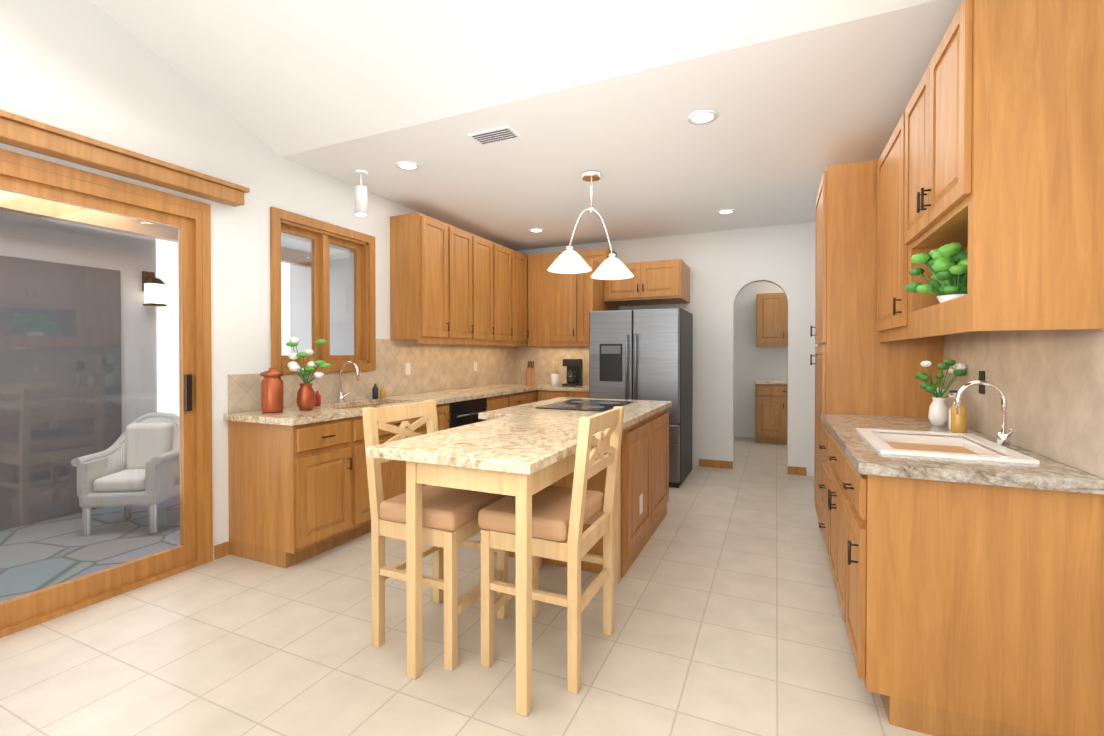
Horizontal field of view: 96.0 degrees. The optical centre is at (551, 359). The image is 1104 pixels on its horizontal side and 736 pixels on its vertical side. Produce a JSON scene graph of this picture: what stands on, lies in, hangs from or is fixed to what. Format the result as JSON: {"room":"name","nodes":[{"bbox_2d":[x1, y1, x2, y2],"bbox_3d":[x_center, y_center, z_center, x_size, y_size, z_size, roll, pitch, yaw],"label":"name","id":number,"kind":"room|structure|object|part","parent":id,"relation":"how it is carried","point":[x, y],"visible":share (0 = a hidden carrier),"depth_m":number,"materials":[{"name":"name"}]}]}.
{"room":"kitchen","nodes":[
{"label":"kitchen","id":0,"kind":"room"},
{"bbox_2d":[0,0,514,559],"bbox_3d":[-2.101,-0.905,3.352,0.150,4.320,7.800,0,1,24],"label":"wall","id":1,"kind":"structure","parent":0,"point":[88,68],"depth_m":3.06,"materials":[{"name":"white paint"}]},
{"bbox_2d":[0,149,212,637],"bbox_3d":[-2.585,0.155,2.230,0.138,2.220,1.960,0,1,24],"label":"sliding door","id":2,"kind":"structure","parent":1,"relation":"attached to","point":[187,218],"depth_m":2.76,"materials":[{"name":"brown wood"}]},
{"bbox_2d":[0,109,249,206],"bbox_3d":[-2.482,-1.034,2.129,0.121,0.110,2.380,0,1,24],"label":"valance","id":3,"kind":"object","parent":1,"relation":"attached to","point":[22,132],"visible":0.98,"depth_m":2.54,"materials":[{"name":"brown wood"}]},
{"bbox_2d":[270,206,375,373],"bbox_3d":[-1.809,-0.488,3.937,0.165,1.165,0.980,0,1,24],"label":"window","id":4,"kind":"structure","parent":1,"relation":"in","point":[322,235],"depth_m":3.91,"materials":[{"name":"brown wood"}]},
{"bbox_2d":[228,339,515,412],"bbox_3d":[-1.285,0.069,4.972,0.011,0.518,3.889,0,1,24],"label":"backsplash","id":5,"kind":"structure","parent":1,"relation":"attached to","point":[437,367],"depth_m":4.71,"materials":[{"name":"beige tile"}]},
{"bbox_2d":[405,363,410,374],"bbox_3d":[-1.377,0.087,4.751,0.004,0.110,0.070,0,1,24],"label":"electrical outlet","id":6,"kind":"object","parent":1,"relation":"attached to","point":[407,368],"depth_m":4.74,"materials":[{"name":"white plastic"}]},
{"bbox_2d":[390,212,536,346],"bbox_3d":[-0.809,-0.738,5.561,0.384,1.155,2.407,0,1,24],"label":"upper cabinet","id":7,"kind":"object","parent":1,"relation":"attached to","point":[450,284],"visible":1,"depth_m":4.84,"materials":[{"name":"brown wood"}]},
{"bbox_2d":[0,436,931,735],"bbox_3d":[1.081,1.286,3.253,6.050,0.060,10.200,0,1,24],"label":"floor","id":8,"kind":"structure","parent":0,"point":[728,617],"depth_m":2.16,"materials":[{"name":"tile"}]},
{"bbox_2d":[228,413,358,568],"bbox_3d":[-1.712,0.821,3.280,0.625,0.870,0.440,0,1,24],"label":"base cabinet","id":9,"kind":"object","parent":8,"relation":"on","point":[298,485],"depth_m":3.10,"materials":[{"name":"brown wood"}]},
{"bbox_2d":[223,383,545,424],"bbox_3d":[-1.008,0.350,4.832,0.630,0.040,3.916,0,1,24],"label":"countertop","id":10,"kind":"structure","parent":9,"relation":"on","point":[289,415],"depth_m":3.90,"materials":[{"name":"beige stone"}]},
{"bbox_2d":[260,368,283,412],"bbox_3d":[-1.828,0.199,3.250,0.136,0.290,0.134,0,1,24],"label":"copper canister","id":11,"kind":"object","parent":10,"relation":"on","point":[272,391],"visible":1,"depth_m":3.20,"materials":[{"name":"brown metal"}]},
{"bbox_2d":[286,337,330,410],"bbox_3d":[-1.669,0.093,3.384,0.330,0.499,0.285,0,1,24],"label":"flower vase","id":12,"kind":"object","parent":10,"relation":"on","point":[306,400],"visible":1,"depth_m":3.36,"materials":[{"name":"orange ceramic"}]},
{"bbox_2d":[314,391,320,405],"bbox_3d":[-1.718,0.285,3.640,0.048,0.110,0.048,0,1,9],"label":"bottle","id":13,"kind":"object","parent":10,"relation":"on","point":[318,397],"depth_m":3.62,"materials":[{"name":"red"}]},
{"bbox_2d":[372,384,380,398],"bbox_3d":[-1.510,0.270,4.248,0.048,0.130,0.048,0,1,9],"label":"bottle","id":14,"kind":"object","parent":10,"relation":"on","point":[374,394],"depth_m":4.23,"materials":[{"name":"grey glass"}]},
{"bbox_2d":[381,386,385,397],"bbox_3d":[-1.478,0.284,4.343,0.048,0.100,0.048,0,1,9],"label":"bottle","id":15,"kind":"object","parent":10,"relation":"on","point":[383,392],"depth_m":4.32,"materials":[{"name":"yellow"}]},
{"bbox_2d":[525,361,534,385],"bbox_3d":[-0.268,0.165,6.164,0.100,0.303,0.180,0,1,-11],"label":"knife block","id":16,"kind":"object","parent":10,"relation":"on","point":[530,376],"visible":1,"depth_m":6.11,"materials":[{"name":"brown wood"}]},
{"bbox_2d":[551,361,558,384],"bbox_3d":[0.035,0.167,6.262,0.100,0.299,0.116,0,1,24],"label":"utensil crock","id":17,"kind":"object","parent":10,"relation":"on","point":[554,379],"visible":1,"depth_m":6.23,"materials":[{"name":"white ceramic"}]},
{"bbox_2d":[355,413,426,535],"bbox_3d":[-1.447,0.815,3.868,0.625,0.870,0.850,0,1,24],"label":"base cabinet","id":18,"kind":"object","parent":8,"relation":"on","point":[393,472],"depth_m":3.61,"materials":[{"name":"brown wood"}]},
{"bbox_2d":[362,400,507,670],"bbox_3d":[-0.522,0.740,2.326,0.495,1.050,0.494,0,1,24],"label":"stool","id":19,"kind":"object","parent":8,"relation":"on","point":[449,520],"visible":0.81,"depth_m":2.19,"materials":[{"name":"brown wood"}]},
{"bbox_2d":[436,401,450,430],"bbox_3d":[-1.222,0.811,4.367,0.625,0.870,0.243,0,1,24],"label":"base cabinet","id":20,"kind":"object","parent":8,"relation":"on","point":[444,407],"depth_m":4.27,"materials":[{"name":"brown wood"}]},
{"bbox_2d":[451,397,490,427],"bbox_3d":[-1.047,0.807,4.757,0.625,0.870,0.613,0,1,24],"label":"dishwasher","id":21,"kind":"object","parent":8,"relation":"on","point":[462,412],"depth_m":4.61,"materials":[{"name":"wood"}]},
{"bbox_2d":[491,393,510,409],"bbox_3d":[-0.829,0.803,5.239,0.625,0.870,0.444,0,1,24],"label":"base cabinet","id":22,"kind":"object","parent":8,"relation":"on","point":[501,400],"depth_m":5.16,"materials":[{"name":"brown wood"}]},
{"bbox_2d":[511,389,526,406],"bbox_3d":[-0.656,0.799,5.623,0.625,0.870,0.400,0,1,24],"label":"base cabinet","id":23,"kind":"object","parent":8,"relation":"on","point":[516,398],"depth_m":5.52,"materials":[{"name":"brown wood"}]},
{"bbox_2d":[372,405,671,716],"bbox_3d":[-0.011,0.823,3.089,0.999,0.870,2.490,0,1,24],"label":"kitchen island","id":24,"kind":"object","parent":8,"relation":"on","point":[642,491],"depth_m":1.98,"materials":[{"name":"brown wood"}]},
{"bbox_3d":[-0.096,0.829,2.403,0.540,0.869,1.170,0,1,24],"label":"table frame","id":25,"kind":"part","parent":24,"relation":"part of","materials":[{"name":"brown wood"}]},
{"bbox_2d":[366,397,671,476],"bbox_3d":[0.000,0.367,3.085,0.990,0.040,2.560,0,1,24],"label":"island countertop","id":26,"kind":"structure","parent":24,"relation":"on","point":[520,439],"depth_m":2.16,"materials":[{"name":"beige stone"}]},
{"bbox_2d":[534,397,633,412],"bbox_3d":[0.266,0.335,3.711,0.520,0.010,0.720,0,1,24],"label":"cooktop","id":27,"kind":"object","parent":26,"relation":"in","point":[595,406],"depth_m":3.68,"materials":[{"name":"black glass"}]},
{"bbox_2d":[527,389,537,402],"bbox_3d":[-0.526,0.796,5.911,0.625,0.870,0.231,0,1,24],"label":"base cabinet","id":28,"kind":"object","parent":8,"relation":"on","point":[532,394],"depth_m":5.82,"materials":[{"name":"brown wood"}]},
{"bbox_2d":[478,406,624,693],"bbox_3d":[0.012,0.741,2.173,0.495,1.050,0.494,0,1,24],"label":"stool","id":29,"kind":"object","parent":8,"relation":"on","point":[560,515],"visible":0.88,"depth_m":2.04,"materials":[{"name":"brown wood"}]},
{"bbox_2d":[538,384,588,400],"bbox_3d":[0.305,0.775,6.034,0.795,0.911,0.654,0,1,24],"label":"base cabinet","id":30,"kind":"object","parent":8,"relation":"on","point":[546,392],"visible":0.15,"depth_m":5.82,"materials":[{"name":"brown wood"}]},
{"bbox_2d":[562,359,582,385],"bbox_3d":[0.251,0.154,6.085,0.180,0.328,0.220,0,1,24],"label":"coffee maker","id":31,"kind":"object","parent":30,"relation":"on","point":[574,376],"visible":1,"depth_m":6.06,"materials":[{"name":"grey plastic"}]},
{"bbox_2d":[590,259,618,310],"bbox_3d":[0.618,0.083,5.709,0.027,2.300,0.977,0,1,24],"label":"panel","id":32,"kind":"object","parent":8,"relation":"on","point":[597,303],"visible":0.14,"depth_m":5.39,"materials":[{"name":"brown wood"}]},
{"bbox_2d":[589,308,692,487],"bbox_3d":[0.954,0.367,5.287,0.920,1.740,0.881,0,1,24],"label":"fridge","id":33,"kind":"object","parent":8,"relation":"on","point":[641,354],"visible":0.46,"depth_m":4.91,"materials":[{"name":"grey metal"}]},
{"bbox_2d":[755,383,787,444],"bbox_3d":[3.430,0.784,7.303,0.800,0.870,0.571,0,1,24],"label":"base cabinet","id":34,"kind":"object","parent":8,"relation":"on","point":[771,411],"depth_m":7.13,"materials":[{"name":"brown wood"}]},
{"bbox_2d":[755,379,787,382],"bbox_3d":[3.793,0.329,7.130,1.600,0.040,0.580,0,1,24],"label":"countertop","id":35,"kind":"structure","parent":34,"relation":"on","point":[758,380],"depth_m":7.17,"materials":[{"name":"beige stone"}]},
{"bbox_2d":[818,416,825,543],"bbox_3d":[1.950,0.825,2.885,0.641,0.870,0.450,0,1,24],"label":"base cabinet","id":36,"kind":"object","parent":8,"relation":"on","point":[823,485],"depth_m":3.06,"materials":[{"name":"brown wood"}]},
{"bbox_2d":[826,428,841,609],"bbox_3d":[1.703,0.830,2.338,0.641,0.870,0.750,0,1,24],"label":"base cabinet","id":37,"kind":"object","parent":8,"relation":"on","point":[833,449],"depth_m":2.50,"materials":[{"name":"brown wood"}]},
{"bbox_2d":[810,159,943,531],"bbox_3d":[2.175,0.004,3.418,0.674,2.500,0.718,0,1,24],"label":"pantry cabinet","id":38,"kind":"object","parent":8,"relation":"on","point":[861,368],"visible":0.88,"depth_m":3.14,"materials":[{"name":"brown wood"}]},
{"bbox_2d":[842,452,1103,735],"bbox_3d":[1.467,0.835,1.814,0.641,0.870,0.400,0,1,24],"label":"base cabinet","id":39,"kind":"object","parent":8,"relation":"on","point":[967,568],"depth_m":1.63,"materials":[{"name":"brown wood"}]},
{"bbox_2d":[822,413,1103,495],"bbox_3d":[1.703,0.373,2.345,0.650,0.041,1.630,0,1,24],"label":"countertop","id":40,"kind":"structure","parent":39,"relation":"on","point":[1052,475],"depth_m":1.69,"materials":[{"name":"beige stone"}]},
{"bbox_2d":[915,359,966,425],"bbox_3d":[2.059,0.173,2.628,0.222,0.353,0.133,0,1,24],"label":"vase","id":41,"kind":"object","parent":40,"relation":"on","point":[938,415],"visible":0.92,"depth_m":2.62,"materials":[{"name":"white ceramic"}]},
{"bbox_2d":[854,428,1041,463],"bbox_3d":[1.595,0.435,2.093,0.460,0.184,0.640,0,1,24],"label":"sink","id":42,"kind":"object","parent":40,"relation":"in","point":[904,441],"depth_m":2.19,"materials":[{"name":"white ceramic"}]},
{"bbox_2d":[948,395,955,429],"bbox_3d":[2.015,0.264,2.483,0.058,0.174,0.055,0,1,24],"label":"lotion bottle","id":43,"kind":"object","parent":40,"relation":"on","point":[950,411],"visible":0.31,"depth_m":2.48,"materials":[{"name":"white plastic"}]},
{"bbox_2d":[949,390,966,432],"bbox_3d":[1.946,0.249,2.382,0.065,0.205,0.058,0,1,24],"label":"soap bottle","id":44,"kind":"object","parent":40,"relation":"on","point":[958,423],"visible":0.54,"depth_m":2.36,"materials":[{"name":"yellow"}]},
{"bbox_2d":[955,380,1015,447],"bbox_3d":[1.749,0.214,2.004,0.181,0.260,0.115,0,1,24],"label":"faucet","id":45,"kind":"object","parent":40,"relation":"on","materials":[{"name":"silver metal"}]},
{"bbox_2d":[91,0,961,250],"bbox_3d":[-0.177,-2.275,2.389,4.140,1.677,7.650,0,1,24],"label":"ceiling","id":46,"kind":"structure","parent":0,"point":[798,113],"depth_m":2.81,"materials":[{"name":"white paint"}]},
{"bbox_2d":[354,169,367,215],"bbox_3d":[-1.472,-1.283,3.832,0.100,0.331,0.100,0,1,24],"label":"light","id":47,"kind":"object","parent":46,"relation":"attached to","point":[360,200],"visible":1,"depth_m":3.80,"materials":[{"name":"white glass"}]},
{"bbox_2d":[396,161,419,170],"bbox_3d":[-1.072,-1.441,3.695,0.170,0.010,0.170,0,1,24],"label":"recessed light","id":48,"kind":"object","parent":46,"relation":"in","point":[408,165],"visible":0.98,"depth_m":3.70,"materials":[{"name":"white plastic"}]},
{"bbox_2d":[468,125,520,144],"bbox_3d":[-0.367,-1.436,3.190,0.300,0.013,0.160,0,1,24],"label":"ceiling vent","id":49,"kind":"object","parent":46,"relation":"in","point":[499,134],"visible":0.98,"depth_m":3.17,"materials":[{"name":"white plastic"}]},
{"bbox_2d":[529,228,543,232],"bbox_3d":[-0.178,-1.459,5.606,0.170,0.010,0.170,0,1,24],"label":"recessed light","id":50,"kind":"object","parent":46,"relation":"in","point":[536,230],"visible":1,"depth_m":5.62,"materials":[{"name":"white plastic"}]},
{"bbox_2d":[548,171,633,279],"bbox_3d":[0.307,-1.054,3.888,0.712,0.789,0.344,0,1,-21],"label":"pendant light","id":51,"kind":"object","parent":46,"relation":"hanging from","point":[569,260],"visible":1,"depth_m":3.87,"materials":[{"name":"silver metal"}]},
{"bbox_2d":[688,109,717,124],"bbox_3d":[0.891,-1.434,2.941,0.170,0.010,0.170,0,1,24],"label":"recessed light","id":52,"kind":"object","parent":46,"relation":"in","point":[701,117],"visible":0.98,"depth_m":2.94,"materials":[{"name":"white plastic"}]},
{"bbox_2d":[717,209,734,214],"bbox_3d":[1.709,-1.452,4.876,0.170,0.010,0.170,0,1,24],"label":"recessed light","id":53,"kind":"object","parent":46,"relation":"in","point":[725,211],"visible":0.98,"depth_m":4.88,"materials":[{"name":"white plastic"}]},
{"bbox_2d":[517,221,817,475],"bbox_3d":[1.426,-0.219,5.963,4.140,2.900,0.150,0,1,24],"label":"wall","id":54,"kind":"structure","parent":0,"point":[726,267],"depth_m":5.63,"materials":[{"name":"white paint"}]},
{"bbox_2d":[516,346,588,384],"bbox_3d":[0.158,0.055,6.448,1.408,0.518,0.011,0,1,24],"label":"backsplash","id":55,"kind":"structure","parent":54,"relation":"attached to","point":[542,357],"depth_m":6.54,"materials":[{"name":"beige tile"}]},
{"bbox_2d":[528,248,616,346],"bbox_3d":[0.237,-0.744,6.198,1.065,1.155,0.384,0,1,24],"label":"upper cabinet","id":56,"kind":"object","parent":54,"relation":"attached to","point":[558,308],"visible":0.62,"depth_m":6.10,"materials":[{"name":"brown wood"}]},
{"bbox_2d":[604,259,689,305],"bbox_3d":[1.086,-0.861,5.667,0.850,0.410,0.654,0,1,24],"label":"upper cabinet","id":57,"kind":"object","parent":54,"relation":"attached to","point":[658,282],"visible":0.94,"depth_m":5.40,"materials":[{"name":"brown wood"}]},
{"bbox_2d":[699,459,732,468],"bbox_3d":[1.871,1.191,5.686,0.370,0.085,0.014,0,1,24],"label":"baseboard","id":58,"kind":"structure","parent":54,"relation":"attached to","point":[702,462],"depth_m":5.68,"materials":[{"name":"brown wood"}]},
{"bbox_2d":[734,281,787,437],"bbox_3d":[3.990,-0.133,7.441,4.200,2.700,0.150,0,1,24],"label":"wall","id":59,"kind":"structure","parent":0,"point":[753,363],"depth_m":7.77,"materials":[{"name":"white paint"}]},
{"bbox_2d":[756,293,787,346],"bbox_3d":[3.833,-0.588,7.211,1.600,0.785,0.384,0,1,24],"label":"upper cabinet","id":60,"kind":"object","parent":59,"relation":"attached to","point":[771,319],"visible":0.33,"depth_m":7.31,"materials":[{"name":"brown wood"}]},
{"bbox_3d":[1.810,-0.889,1.589,0.150,4.320,7.800,0,1,24],"label":"wall","id":61,"kind":"structure","parent":0,"visible":0},
{"bbox_2d":[979,371,984,393],"bbox_3d":[2.071,0.109,2.396,0.004,0.110,0.070,0,1,24],"label":"electrical outlet","id":62,"kind":"object","parent":61,"relation":"attached to","point":[981,377],"visible":0.71,"depth_m":2.38,"materials":[{"name":"grey plastic"}]},
{"bbox_2d":[876,0,1103,341],"bbox_3d":[1.831,-0.668,2.294,0.384,1.135,1.600,0,1,24],"label":"upper cabinet","id":63,"kind":"object","parent":61,"relation":"attached to","point":[991,158],"visible":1,"depth_m":1.59,"materials":[{"name":"brown wood"}]},
{"bbox_2d":[904,243,967,302],"bbox_3d":[1.682,-0.352,2.048,0.360,0.254,0.364,0,1,24],"label":"potted plant","id":64,"kind":"object","parent":63,"relation":"in","point":[948,264],"visible":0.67,"depth_m":2.03,"materials":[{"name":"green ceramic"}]},
{"bbox_2d":[943,329,1103,477],"bbox_3d":[2.002,0.099,2.224,0.011,0.508,1.600,0,1,24],"label":"backsplash","id":65,"kind":"structure","parent":61,"relation":"attached to","point":[1050,383],"depth_m":1.86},
{"label":"outside","id":66,"kind":"structure","parent":0,"visible":0},
{"bbox_2d":[0,494,179,601],"bbox_3d":[-3.890,1.430,3.906,3.550,0.060,9.000,0,1,24],"label":"floor","id":67,"kind":"structure","parent":66,"point":[98,527],"depth_m":3.77,"materials":[{"name":"grey stone"}]},
{"bbox_2d":[71,412,179,535],"bbox_3d":[-3.503,0.934,4.238,0.641,0.924,0.580,0,1,-8],"label":"wicker chair","id":68,"kind":"object","parent":67,"relation":"on","point":[172,442],"depth_m":4.10,"materials":[{"name":"white"}]},
{"bbox_2d":[0,210,291,432],"bbox_3d":[-4.597,-0.278,4.208,0.200,3.350,9.000,0,1,24],"label":"wall","id":69,"kind":"structure","parent":67,"relation":"on","point":[134,281],"depth_m":4.87,"materials":[{"name":"grey paint"}]},
{"bbox_2d":[0,255,121,530],"bbox_3d":[-4.427,0.271,4.285,0.049,2.249,1.170,0,1,24],"label":"gate","id":70,"kind":"object","parent":69,"relation":"attached to","point":[87,279],"depth_m":4.35,"materials":[{"name":"grey"}]},
{"bbox_2d":[142,271,166,306],"bbox_3d":[-4.019,-0.715,5.008,0.190,0.350,0.140,0,1,24],"label":"lantern","id":71,"kind":"object","parent":69,"relation":"attached to","point":[156,284],"depth_m":4.97,"materials":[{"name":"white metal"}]},
{"bbox_2d":[0,190,353,267],"bbox_3d":[-3.739,-1.261,2.880,2.450,0.260,6.900,0,1,24],"label":"roof","id":72,"kind":"structure","parent":69,"relation":"on","point":[45,204],"depth_m":4.34,"materials":[{"name":"white paint"}]},
{"bbox_2d":[156,239,289,414],"bbox_3d":[-3.750,-0.338,5.817,0.019,1.940,1.530,0,1,24],"label":"wall","id":73,"kind":"structure","parent":69,"relation":"attached to","point":[165,259],"depth_m":5.22,"materials":[{"name":"white paint"}]},
{"bbox_2d":[291,252,353,354],"bbox_3d":[-2.275,-0.296,6.123,2.440,3.350,0.200,0,1,24],"label":"wall","id":74,"kind":"structure","parent":67,"relation":"on","point":[341,324],"depth_m":6.21,"materials":[{"name":"grey paint"}]}
]}

